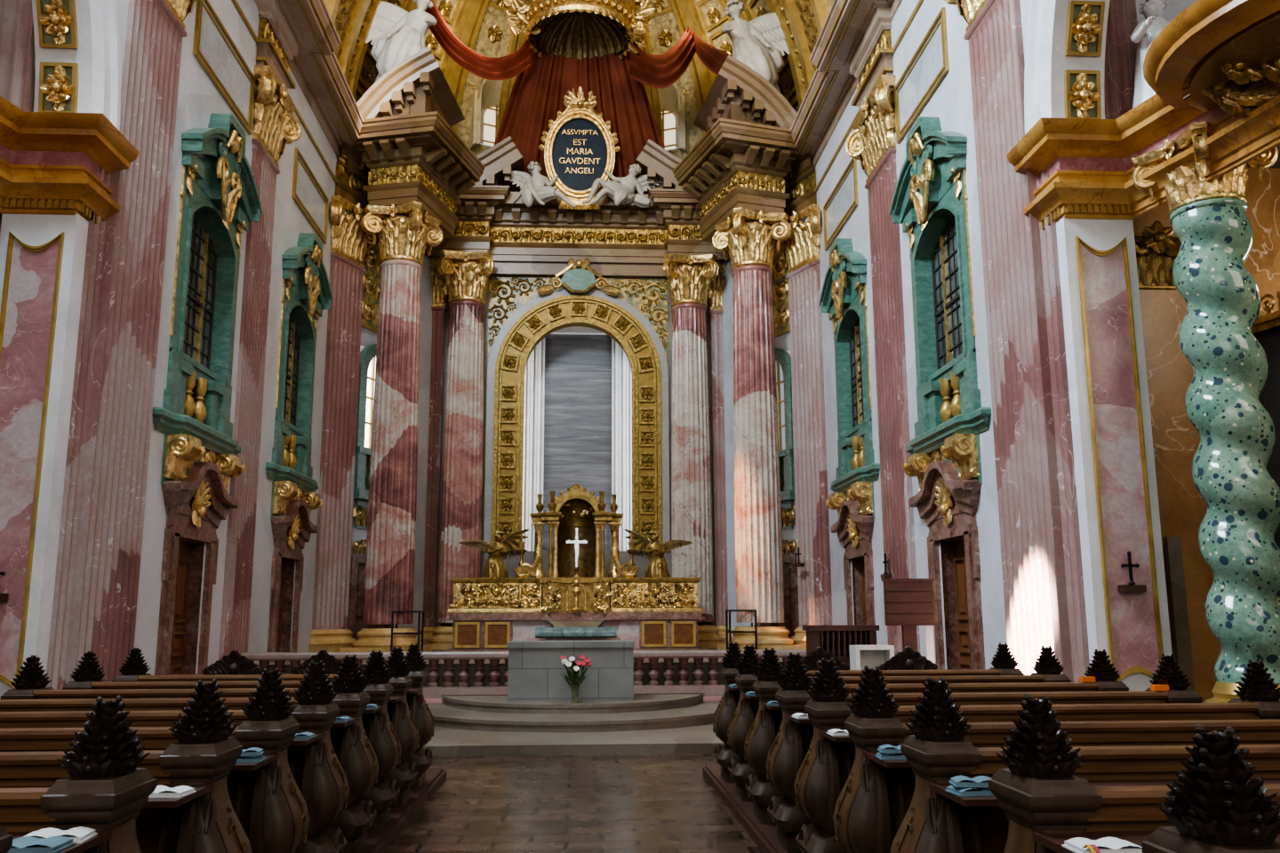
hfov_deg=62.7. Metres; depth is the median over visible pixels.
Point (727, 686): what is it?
shelf
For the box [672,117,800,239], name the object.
trim
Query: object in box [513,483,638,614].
tabernacle
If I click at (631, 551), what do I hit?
candlestick
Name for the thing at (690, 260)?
flower
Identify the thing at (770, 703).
booklet
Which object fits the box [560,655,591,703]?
flower vase
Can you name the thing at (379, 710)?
shelf
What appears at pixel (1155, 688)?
card
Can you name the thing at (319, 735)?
shelf
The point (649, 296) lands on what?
spandrel
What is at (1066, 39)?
trim
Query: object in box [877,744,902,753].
booklet
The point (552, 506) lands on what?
vase
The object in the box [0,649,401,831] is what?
pew
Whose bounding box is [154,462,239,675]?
door
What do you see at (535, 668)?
altar table
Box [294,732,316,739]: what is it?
booklet
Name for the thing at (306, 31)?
trim
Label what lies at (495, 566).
angel
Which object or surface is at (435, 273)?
capital
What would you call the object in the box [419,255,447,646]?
fluted pilaster
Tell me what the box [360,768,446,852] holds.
platform
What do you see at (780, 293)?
panel
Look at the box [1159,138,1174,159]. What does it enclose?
flower
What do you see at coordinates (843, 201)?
framed panel
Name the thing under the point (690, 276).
fluted column
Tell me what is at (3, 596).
cross
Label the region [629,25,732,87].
swag
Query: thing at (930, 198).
window
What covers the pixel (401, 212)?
flower
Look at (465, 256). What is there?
flower
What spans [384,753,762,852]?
floor
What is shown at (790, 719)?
shelf
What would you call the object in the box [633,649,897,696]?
rail
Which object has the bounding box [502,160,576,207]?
angel
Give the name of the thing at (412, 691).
shelf
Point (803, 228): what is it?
flower
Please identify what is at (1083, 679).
card
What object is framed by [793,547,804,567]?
cross
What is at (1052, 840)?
shelf
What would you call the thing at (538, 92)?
drapery
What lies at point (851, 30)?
trim
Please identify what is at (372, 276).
panel
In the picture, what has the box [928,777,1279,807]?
shelf
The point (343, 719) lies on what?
booklet
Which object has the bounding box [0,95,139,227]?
trim
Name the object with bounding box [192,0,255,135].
framed panel
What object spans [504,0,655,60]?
gilded baldachin
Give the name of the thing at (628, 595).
gilt gradine
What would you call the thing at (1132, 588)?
cross
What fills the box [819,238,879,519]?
window
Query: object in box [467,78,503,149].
window
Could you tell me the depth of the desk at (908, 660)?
11.71 m
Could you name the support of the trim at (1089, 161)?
attached to the wall at (1262, 262)
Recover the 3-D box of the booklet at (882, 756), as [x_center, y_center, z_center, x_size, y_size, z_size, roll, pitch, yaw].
[1.289,1.641,5.244,0.202,0.028,0.142,-1,-10,2]
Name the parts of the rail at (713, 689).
rail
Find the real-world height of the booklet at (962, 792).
0.028 m
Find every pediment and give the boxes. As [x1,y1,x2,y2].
[356,47,464,175]
[437,136,524,207]
[635,139,719,212]
[693,55,797,181]
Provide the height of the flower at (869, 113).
0.645 m
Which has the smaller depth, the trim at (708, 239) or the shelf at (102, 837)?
the shelf at (102, 837)
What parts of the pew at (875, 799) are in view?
panel, rail, backrest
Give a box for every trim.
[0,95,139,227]
[32,0,120,131]
[232,0,363,184]
[324,0,828,183]
[334,0,818,96]
[334,143,437,256]
[352,111,485,235]
[356,0,798,107]
[378,175,454,239]
[424,184,510,255]
[483,288,670,551]
[488,192,668,263]
[489,260,666,279]
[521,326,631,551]
[648,188,730,259]
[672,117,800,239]
[702,181,768,243]
[720,152,816,261]
[790,0,923,193]
[1005,0,1279,229]
[1024,0,1109,135]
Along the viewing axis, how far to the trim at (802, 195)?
28.77 m
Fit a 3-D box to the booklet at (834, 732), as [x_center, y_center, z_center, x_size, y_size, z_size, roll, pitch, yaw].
[1.230,1.826,6.276,0.202,0.028,0.142,0,-10,-3]
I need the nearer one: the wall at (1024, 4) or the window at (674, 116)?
the wall at (1024, 4)
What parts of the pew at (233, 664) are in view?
rail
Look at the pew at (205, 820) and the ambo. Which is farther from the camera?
the ambo
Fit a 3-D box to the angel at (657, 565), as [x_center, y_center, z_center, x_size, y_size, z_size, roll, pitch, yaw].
[0.460,3.469,28.555,1.907,1.448,0.835,-1,-10,7]
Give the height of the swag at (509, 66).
2.006 m
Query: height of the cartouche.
1.170 m
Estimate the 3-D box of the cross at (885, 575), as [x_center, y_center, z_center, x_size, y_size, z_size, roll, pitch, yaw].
[4.914,2.795,21.046,0.120,0.506,0.300,0,-10,-3]
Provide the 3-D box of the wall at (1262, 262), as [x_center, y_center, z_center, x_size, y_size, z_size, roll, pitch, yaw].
[9.523,-0.681,9.773,5.700,8.220,9.900,0,-10,-3]
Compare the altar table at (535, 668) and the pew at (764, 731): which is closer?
the pew at (764, 731)
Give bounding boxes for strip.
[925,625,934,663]
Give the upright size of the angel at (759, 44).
2.921 m
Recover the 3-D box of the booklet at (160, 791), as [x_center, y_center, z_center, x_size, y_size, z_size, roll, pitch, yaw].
[-1.919,1.472,4.236,0.202,0.028,0.142,-1,-10,2]
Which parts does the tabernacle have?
door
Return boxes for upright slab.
[1163,536,1194,690]
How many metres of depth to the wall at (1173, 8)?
15.27 m
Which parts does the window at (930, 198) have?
gilt trim, sill, frame, pane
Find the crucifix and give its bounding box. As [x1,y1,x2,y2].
[566,528,587,577]
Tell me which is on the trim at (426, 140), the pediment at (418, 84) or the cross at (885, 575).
the pediment at (418, 84)
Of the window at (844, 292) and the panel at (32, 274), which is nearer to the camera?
the panel at (32, 274)
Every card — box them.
[1079,676,1095,682]
[1150,685,1168,691]
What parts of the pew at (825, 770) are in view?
panel, backrest, rail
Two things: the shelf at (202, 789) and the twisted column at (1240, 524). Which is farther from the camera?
the twisted column at (1240, 524)
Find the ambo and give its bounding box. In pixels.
[802,624,879,670]
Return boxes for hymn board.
[881,578,935,652]
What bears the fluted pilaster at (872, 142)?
attached to the wall at (951, 101)
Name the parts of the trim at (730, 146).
modillion moulding, architrave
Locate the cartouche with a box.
[536,257,620,295]
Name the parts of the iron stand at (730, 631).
leg, leg, rail frame, leg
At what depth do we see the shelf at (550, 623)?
27.06 m
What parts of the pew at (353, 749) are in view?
backrest, rail, panel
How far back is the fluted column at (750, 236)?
27.41 m
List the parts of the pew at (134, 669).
rail, panel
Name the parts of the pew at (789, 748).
panel, rail, backrest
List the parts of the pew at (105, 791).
rail, backrest, panel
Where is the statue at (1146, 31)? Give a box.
[1130,0,1188,108]
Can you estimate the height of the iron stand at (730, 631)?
1.040 m
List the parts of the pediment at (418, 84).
raking cornice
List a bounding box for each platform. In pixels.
[255,648,783,686]
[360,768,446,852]
[702,765,787,852]
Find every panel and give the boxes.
[0,231,64,688]
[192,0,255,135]
[291,147,328,244]
[360,245,381,333]
[771,251,790,337]
[823,157,858,250]
[893,7,949,143]
[1075,235,1163,681]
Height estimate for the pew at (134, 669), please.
1.392 m
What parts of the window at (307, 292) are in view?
pane, sill, frame, gilt trim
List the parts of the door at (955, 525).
panel, panel moulding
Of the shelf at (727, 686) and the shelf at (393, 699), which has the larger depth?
the shelf at (727, 686)
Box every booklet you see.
[7,835,75,852]
[23,826,97,844]
[148,785,196,798]
[236,754,265,763]
[240,747,263,756]
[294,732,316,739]
[335,716,352,722]
[366,704,378,709]
[728,684,737,687]
[745,691,756,695]
[767,701,778,705]
[791,712,808,719]
[826,728,848,735]
[875,752,906,759]
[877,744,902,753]
[944,784,994,797]
[948,776,991,788]
[1061,837,1142,852]
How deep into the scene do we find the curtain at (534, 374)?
32.82 m
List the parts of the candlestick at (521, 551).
stem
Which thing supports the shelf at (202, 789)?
attached to the pew at (205, 820)
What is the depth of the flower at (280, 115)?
21.49 m
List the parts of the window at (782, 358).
pane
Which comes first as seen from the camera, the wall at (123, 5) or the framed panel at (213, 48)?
the wall at (123, 5)
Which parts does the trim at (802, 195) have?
cornice, architrave, modillion moulding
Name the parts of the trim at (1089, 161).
impost moulding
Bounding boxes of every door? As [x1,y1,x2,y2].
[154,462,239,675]
[267,499,317,661]
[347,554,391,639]
[756,554,799,638]
[830,500,875,625]
[908,461,985,669]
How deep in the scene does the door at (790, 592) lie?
27.80 m
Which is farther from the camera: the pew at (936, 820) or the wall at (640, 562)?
the wall at (640, 562)
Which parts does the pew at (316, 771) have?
rail, backrest, panel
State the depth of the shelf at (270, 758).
5.16 m
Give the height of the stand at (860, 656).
1.170 m
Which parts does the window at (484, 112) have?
pane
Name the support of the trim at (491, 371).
attached to the wall at (640, 562)
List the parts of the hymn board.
slatted panel, post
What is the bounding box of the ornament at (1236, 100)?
[1200,58,1279,129]
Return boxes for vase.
[536,494,543,513]
[548,490,556,512]
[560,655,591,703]
[597,490,606,512]
[609,494,617,513]
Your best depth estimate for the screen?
33.01 m
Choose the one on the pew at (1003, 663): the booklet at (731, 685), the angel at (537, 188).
the booklet at (731, 685)
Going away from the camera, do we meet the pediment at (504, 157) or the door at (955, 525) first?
the door at (955, 525)
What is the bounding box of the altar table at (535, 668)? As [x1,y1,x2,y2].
[507,640,634,702]
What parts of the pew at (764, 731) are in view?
panel, rail, backrest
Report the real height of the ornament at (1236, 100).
1.111 m
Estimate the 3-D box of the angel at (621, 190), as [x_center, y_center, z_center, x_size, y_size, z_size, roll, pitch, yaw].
[-0.426,-7.288,31.830,2.662,1.499,0.778,0,-10,-3]
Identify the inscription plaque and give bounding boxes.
[538,86,620,209]
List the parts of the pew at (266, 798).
backrest, rail, panel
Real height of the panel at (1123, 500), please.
5.780 m
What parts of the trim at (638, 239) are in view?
modillion moulding, cornice, architrave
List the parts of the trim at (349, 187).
modillion moulding, architrave, cornice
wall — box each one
[0,213,2,232]
[117,0,128,87]
[133,0,337,675]
[341,167,435,639]
[435,220,718,627]
[720,176,809,637]
[814,0,1007,669]
[1019,0,1029,61]
[1132,168,1279,661]
[1135,0,1197,95]
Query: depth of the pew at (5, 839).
2.85 m
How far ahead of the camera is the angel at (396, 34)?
29.02 m
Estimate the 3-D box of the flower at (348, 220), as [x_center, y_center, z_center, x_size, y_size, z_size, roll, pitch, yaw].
[-7.470,-5.587,27.765,0.269,0.645,1.223,-4,-11,20]
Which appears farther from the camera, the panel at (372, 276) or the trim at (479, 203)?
the trim at (479, 203)
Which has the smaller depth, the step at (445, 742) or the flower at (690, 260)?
the step at (445, 742)
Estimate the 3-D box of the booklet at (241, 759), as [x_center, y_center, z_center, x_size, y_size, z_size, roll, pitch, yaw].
[-1.975,1.648,5.219,0.202,0.028,0.142,1,-10,-9]
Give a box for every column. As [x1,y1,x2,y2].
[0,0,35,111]
[339,200,443,652]
[424,249,494,649]
[663,253,725,647]
[712,207,806,650]
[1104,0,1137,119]
[1131,120,1279,703]
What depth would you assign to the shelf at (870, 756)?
5.17 m
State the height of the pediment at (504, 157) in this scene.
2.258 m
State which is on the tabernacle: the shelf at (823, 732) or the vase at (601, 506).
the vase at (601, 506)
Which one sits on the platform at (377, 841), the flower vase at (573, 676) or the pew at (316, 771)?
the pew at (316, 771)
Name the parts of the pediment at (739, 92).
raking cornice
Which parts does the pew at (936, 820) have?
panel, rail, backrest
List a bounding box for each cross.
[0,571,8,600]
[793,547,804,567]
[880,553,890,579]
[1117,551,1146,592]
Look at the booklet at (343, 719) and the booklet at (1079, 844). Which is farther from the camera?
the booklet at (343, 719)
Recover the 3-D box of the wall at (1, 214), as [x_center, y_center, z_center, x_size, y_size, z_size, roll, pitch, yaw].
[-10.745,-0.811,8.639,5.700,8.220,9.900,0,-10,-3]
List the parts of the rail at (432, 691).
rail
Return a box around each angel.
[365,0,437,81]
[459,528,528,577]
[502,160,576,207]
[582,164,662,207]
[624,529,692,577]
[720,0,789,92]
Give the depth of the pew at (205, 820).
4.50 m
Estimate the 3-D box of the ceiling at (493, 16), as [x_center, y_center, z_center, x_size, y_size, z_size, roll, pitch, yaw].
[-1.657,-12.332,29.235,13.200,9.500,14.300,0,-10,-3]
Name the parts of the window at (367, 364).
pane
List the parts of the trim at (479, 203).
architrave, modillion moulding, cornice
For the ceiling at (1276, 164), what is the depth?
14.87 m
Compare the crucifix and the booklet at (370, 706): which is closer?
the booklet at (370, 706)
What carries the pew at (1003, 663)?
on the platform at (764, 836)
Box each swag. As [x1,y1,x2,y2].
[424,0,530,80]
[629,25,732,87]
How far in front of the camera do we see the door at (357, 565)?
27.16 m
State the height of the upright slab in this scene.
2.720 m
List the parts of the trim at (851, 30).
architrave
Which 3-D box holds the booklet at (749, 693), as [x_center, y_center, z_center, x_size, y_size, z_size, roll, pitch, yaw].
[1.053,2.381,9.371,0.202,0.028,0.142,0,-10,-3]
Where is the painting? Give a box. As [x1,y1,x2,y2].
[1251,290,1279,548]
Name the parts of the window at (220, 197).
pane, sill, frame, gilt trim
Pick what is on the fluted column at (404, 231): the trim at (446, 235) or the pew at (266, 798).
the trim at (446, 235)
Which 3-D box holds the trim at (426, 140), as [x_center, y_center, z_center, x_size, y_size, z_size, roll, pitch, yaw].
[-6.294,-6.688,28.920,3.120,2.110,3.941,-2,-10,12]
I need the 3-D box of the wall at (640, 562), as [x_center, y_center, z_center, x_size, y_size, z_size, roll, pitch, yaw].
[-1.884,-0.082,31.884,9.500,13.280,0.550,0,-10,-3]
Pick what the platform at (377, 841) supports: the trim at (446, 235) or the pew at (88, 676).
the pew at (88, 676)
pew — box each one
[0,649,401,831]
[0,654,378,852]
[0,660,349,852]
[0,668,310,852]
[0,679,252,852]
[0,696,157,852]
[0,825,13,852]
[62,646,419,807]
[112,643,434,789]
[169,648,342,675]
[712,641,1023,783]
[727,644,1071,801]
[744,648,1128,824]
[765,652,1202,852]
[793,657,1279,852]
[832,665,1279,852]
[889,676,1279,852]
[988,694,1279,852]
[1141,724,1279,852]
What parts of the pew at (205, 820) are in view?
rail, backrest, panel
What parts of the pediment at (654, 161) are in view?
raking cornice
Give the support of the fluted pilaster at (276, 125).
attached to the wall at (198, 98)
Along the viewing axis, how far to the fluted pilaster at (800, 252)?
27.51 m
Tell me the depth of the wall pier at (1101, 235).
13.47 m
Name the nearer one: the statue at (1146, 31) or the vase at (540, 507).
the statue at (1146, 31)
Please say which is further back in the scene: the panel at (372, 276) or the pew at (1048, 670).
the panel at (372, 276)
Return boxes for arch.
[491,295,662,551]
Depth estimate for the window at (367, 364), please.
27.81 m
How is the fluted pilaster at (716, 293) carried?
attached to the wall at (640, 562)
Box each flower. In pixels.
[270,83,287,121]
[341,203,364,231]
[386,204,430,223]
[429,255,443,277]
[460,250,471,261]
[685,254,695,264]
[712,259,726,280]
[725,210,767,228]
[788,210,809,238]
[859,96,879,135]
[1135,220,1180,256]
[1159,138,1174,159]
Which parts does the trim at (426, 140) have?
architrave, modillion moulding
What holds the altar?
on the platform at (691, 664)
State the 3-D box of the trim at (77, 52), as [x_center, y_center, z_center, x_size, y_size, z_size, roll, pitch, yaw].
[-7.344,-7.034,10.153,0.860,4.800,9.600,0,-10,-3]
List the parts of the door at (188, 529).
panel moulding, panel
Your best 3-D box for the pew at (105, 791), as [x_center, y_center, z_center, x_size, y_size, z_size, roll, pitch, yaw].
[-3.205,1.618,3.444,3.103,1.392,0.960,0,-10,-3]
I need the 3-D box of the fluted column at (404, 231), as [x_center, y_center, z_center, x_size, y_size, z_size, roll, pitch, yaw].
[-6.356,-0.034,27.321,1.729,11.608,1.729,-2,-10,12]
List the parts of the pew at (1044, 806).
panel, backrest, rail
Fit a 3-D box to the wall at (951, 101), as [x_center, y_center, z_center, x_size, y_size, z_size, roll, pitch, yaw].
[5.099,-2.567,21.215,0.001,16.000,12.880,0,-10,-3]
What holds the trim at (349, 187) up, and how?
attached to the wall at (368, 337)
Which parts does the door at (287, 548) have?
panel, panel moulding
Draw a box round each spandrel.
[488,276,564,357]
[592,278,668,357]
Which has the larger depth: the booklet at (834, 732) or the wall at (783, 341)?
the wall at (783, 341)
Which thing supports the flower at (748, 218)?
on the fluted column at (750, 236)
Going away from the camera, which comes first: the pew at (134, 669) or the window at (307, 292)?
the pew at (134, 669)
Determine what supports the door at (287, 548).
in the wall at (198, 98)
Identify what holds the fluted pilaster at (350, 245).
attached to the wall at (368, 337)
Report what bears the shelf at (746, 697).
attached to the pew at (1048, 670)
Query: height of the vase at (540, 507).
0.544 m
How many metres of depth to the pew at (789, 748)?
7.65 m
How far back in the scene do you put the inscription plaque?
32.13 m
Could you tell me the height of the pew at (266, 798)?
1.392 m
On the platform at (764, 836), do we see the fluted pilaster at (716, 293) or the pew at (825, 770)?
the pew at (825, 770)
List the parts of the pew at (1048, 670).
panel, rail, backrest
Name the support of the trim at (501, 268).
attached to the wall at (640, 562)
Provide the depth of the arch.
31.61 m
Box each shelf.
[0,784,213,808]
[7,831,111,852]
[231,753,279,770]
[289,732,324,745]
[332,717,358,727]
[363,705,383,713]
[387,696,404,703]
[407,688,421,694]
[547,620,604,627]
[726,685,739,690]
[742,693,758,699]
[761,702,781,710]
[785,714,811,723]
[818,729,853,742]
[863,751,910,767]
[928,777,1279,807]
[1032,831,1279,852]
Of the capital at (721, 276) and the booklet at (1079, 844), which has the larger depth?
the capital at (721, 276)
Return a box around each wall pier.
[0,213,88,699]
[1056,216,1172,691]
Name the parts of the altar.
panel frame, panel, panel frame, panel, panel, panel frame, panel frame, panel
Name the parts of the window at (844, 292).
gilt trim, frame, sill, pane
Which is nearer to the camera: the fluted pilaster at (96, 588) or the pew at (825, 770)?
the pew at (825, 770)
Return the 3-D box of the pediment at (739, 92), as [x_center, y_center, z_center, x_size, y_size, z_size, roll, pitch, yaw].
[3.059,-8.454,29.552,2.455,2.357,3.250,2,-10,-10]
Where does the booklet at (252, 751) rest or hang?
on the booklet at (241, 759)
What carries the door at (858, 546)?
in the wall at (951, 101)
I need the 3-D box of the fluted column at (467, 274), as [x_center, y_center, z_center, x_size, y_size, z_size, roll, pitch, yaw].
[-5.198,0.602,30.885,1.708,11.605,1.708,0,-10,-3]
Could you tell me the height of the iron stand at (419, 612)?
1.040 m
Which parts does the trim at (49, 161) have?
impost moulding, cornice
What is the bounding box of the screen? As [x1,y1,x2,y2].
[543,334,611,551]
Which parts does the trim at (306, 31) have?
architrave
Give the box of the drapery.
[493,48,664,194]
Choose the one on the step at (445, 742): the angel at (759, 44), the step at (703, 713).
the step at (703, 713)
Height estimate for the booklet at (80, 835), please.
0.028 m
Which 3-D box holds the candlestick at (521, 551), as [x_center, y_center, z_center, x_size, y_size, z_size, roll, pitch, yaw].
[-3.188,3.476,28.297,0.320,1.220,0.320,0,-10,-3]
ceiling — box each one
[323,0,833,159]
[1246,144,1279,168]
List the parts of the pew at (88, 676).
backrest, rail, panel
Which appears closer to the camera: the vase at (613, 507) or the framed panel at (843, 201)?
the framed panel at (843, 201)
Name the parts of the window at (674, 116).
pane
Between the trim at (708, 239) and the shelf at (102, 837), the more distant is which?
the trim at (708, 239)
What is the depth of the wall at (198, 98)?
20.27 m
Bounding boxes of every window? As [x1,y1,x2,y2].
[152,113,262,492]
[265,232,332,519]
[352,344,376,555]
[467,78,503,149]
[657,81,691,153]
[775,347,796,554]
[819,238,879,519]
[889,116,991,491]
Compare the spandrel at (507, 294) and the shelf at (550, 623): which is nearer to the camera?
the shelf at (550, 623)
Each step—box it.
[422,723,724,757]
[424,696,721,703]
[426,701,719,732]
[440,693,704,714]
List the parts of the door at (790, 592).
panel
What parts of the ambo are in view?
panel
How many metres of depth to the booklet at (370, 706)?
8.13 m
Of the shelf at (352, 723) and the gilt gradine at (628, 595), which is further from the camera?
the gilt gradine at (628, 595)
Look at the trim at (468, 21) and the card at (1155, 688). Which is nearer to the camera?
the card at (1155, 688)
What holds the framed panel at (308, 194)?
attached to the wall at (198, 98)
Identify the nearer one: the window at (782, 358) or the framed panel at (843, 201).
the framed panel at (843, 201)
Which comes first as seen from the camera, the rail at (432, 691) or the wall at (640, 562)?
the rail at (432, 691)
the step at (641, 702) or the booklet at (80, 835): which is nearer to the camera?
the booklet at (80, 835)
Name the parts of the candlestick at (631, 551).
stem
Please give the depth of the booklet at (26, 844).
3.23 m
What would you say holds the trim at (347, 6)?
attached to the wall at (368, 337)
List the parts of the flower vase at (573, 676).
glass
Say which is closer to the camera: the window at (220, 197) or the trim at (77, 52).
the trim at (77, 52)
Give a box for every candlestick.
[515,533,526,577]
[626,533,637,577]
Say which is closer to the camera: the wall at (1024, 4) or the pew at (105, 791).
the pew at (105, 791)
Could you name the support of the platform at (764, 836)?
on the floor
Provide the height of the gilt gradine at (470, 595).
0.920 m
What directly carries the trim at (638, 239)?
on the fluted column at (467, 274)
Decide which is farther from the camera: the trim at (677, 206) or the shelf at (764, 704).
the trim at (677, 206)
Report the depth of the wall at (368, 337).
30.70 m
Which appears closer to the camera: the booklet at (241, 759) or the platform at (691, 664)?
the booklet at (241, 759)
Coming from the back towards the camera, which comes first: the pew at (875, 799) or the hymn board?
the hymn board
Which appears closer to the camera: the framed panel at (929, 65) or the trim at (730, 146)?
the framed panel at (929, 65)
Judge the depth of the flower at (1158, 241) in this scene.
14.35 m
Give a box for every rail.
[240,651,508,698]
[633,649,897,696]
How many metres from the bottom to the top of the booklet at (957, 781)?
0.028 m
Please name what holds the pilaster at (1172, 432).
attached to the wall pier at (1101, 235)
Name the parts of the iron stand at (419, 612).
leg, rail frame, leg, leg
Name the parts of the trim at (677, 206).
cornice, modillion moulding, architrave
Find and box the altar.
[440,611,710,651]
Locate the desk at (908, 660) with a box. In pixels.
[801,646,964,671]
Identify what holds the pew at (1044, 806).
on the platform at (764, 836)
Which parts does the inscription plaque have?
gilt frame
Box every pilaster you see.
[46,0,205,689]
[218,64,302,660]
[308,194,379,652]
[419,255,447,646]
[707,259,732,644]
[774,203,832,645]
[845,74,920,655]
[944,0,1089,682]
[1134,220,1216,703]
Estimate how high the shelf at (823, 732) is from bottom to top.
0.025 m
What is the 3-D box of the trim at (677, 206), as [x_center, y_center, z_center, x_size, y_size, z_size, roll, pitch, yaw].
[1.534,-6.076,32.096,2.592,1.970,1.230,0,-10,-3]
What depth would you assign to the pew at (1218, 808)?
2.55 m
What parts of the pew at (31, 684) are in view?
backrest, rail, panel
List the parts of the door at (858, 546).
panel moulding, panel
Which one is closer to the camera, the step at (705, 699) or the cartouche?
the step at (705, 699)
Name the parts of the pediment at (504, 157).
raking cornice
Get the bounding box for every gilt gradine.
[447,577,543,613]
[609,577,703,612]
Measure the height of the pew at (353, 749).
1.392 m
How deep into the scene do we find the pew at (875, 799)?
5.56 m
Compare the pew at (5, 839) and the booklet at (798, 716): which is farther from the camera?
the booklet at (798, 716)
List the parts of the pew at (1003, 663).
panel, rail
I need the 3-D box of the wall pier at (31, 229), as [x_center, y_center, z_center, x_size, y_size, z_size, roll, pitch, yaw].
[-7.798,0.700,13.446,0.940,6.920,0.850,0,-10,-3]
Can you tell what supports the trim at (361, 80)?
attached to the wall at (368, 337)
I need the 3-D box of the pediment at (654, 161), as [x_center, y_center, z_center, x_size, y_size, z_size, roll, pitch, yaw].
[1.201,-7.493,32.321,2.685,2.258,1.250,0,-10,-3]
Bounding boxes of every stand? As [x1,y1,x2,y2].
[390,610,423,652]
[725,609,757,649]
[849,645,894,670]
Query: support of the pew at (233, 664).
on the platform at (377, 841)

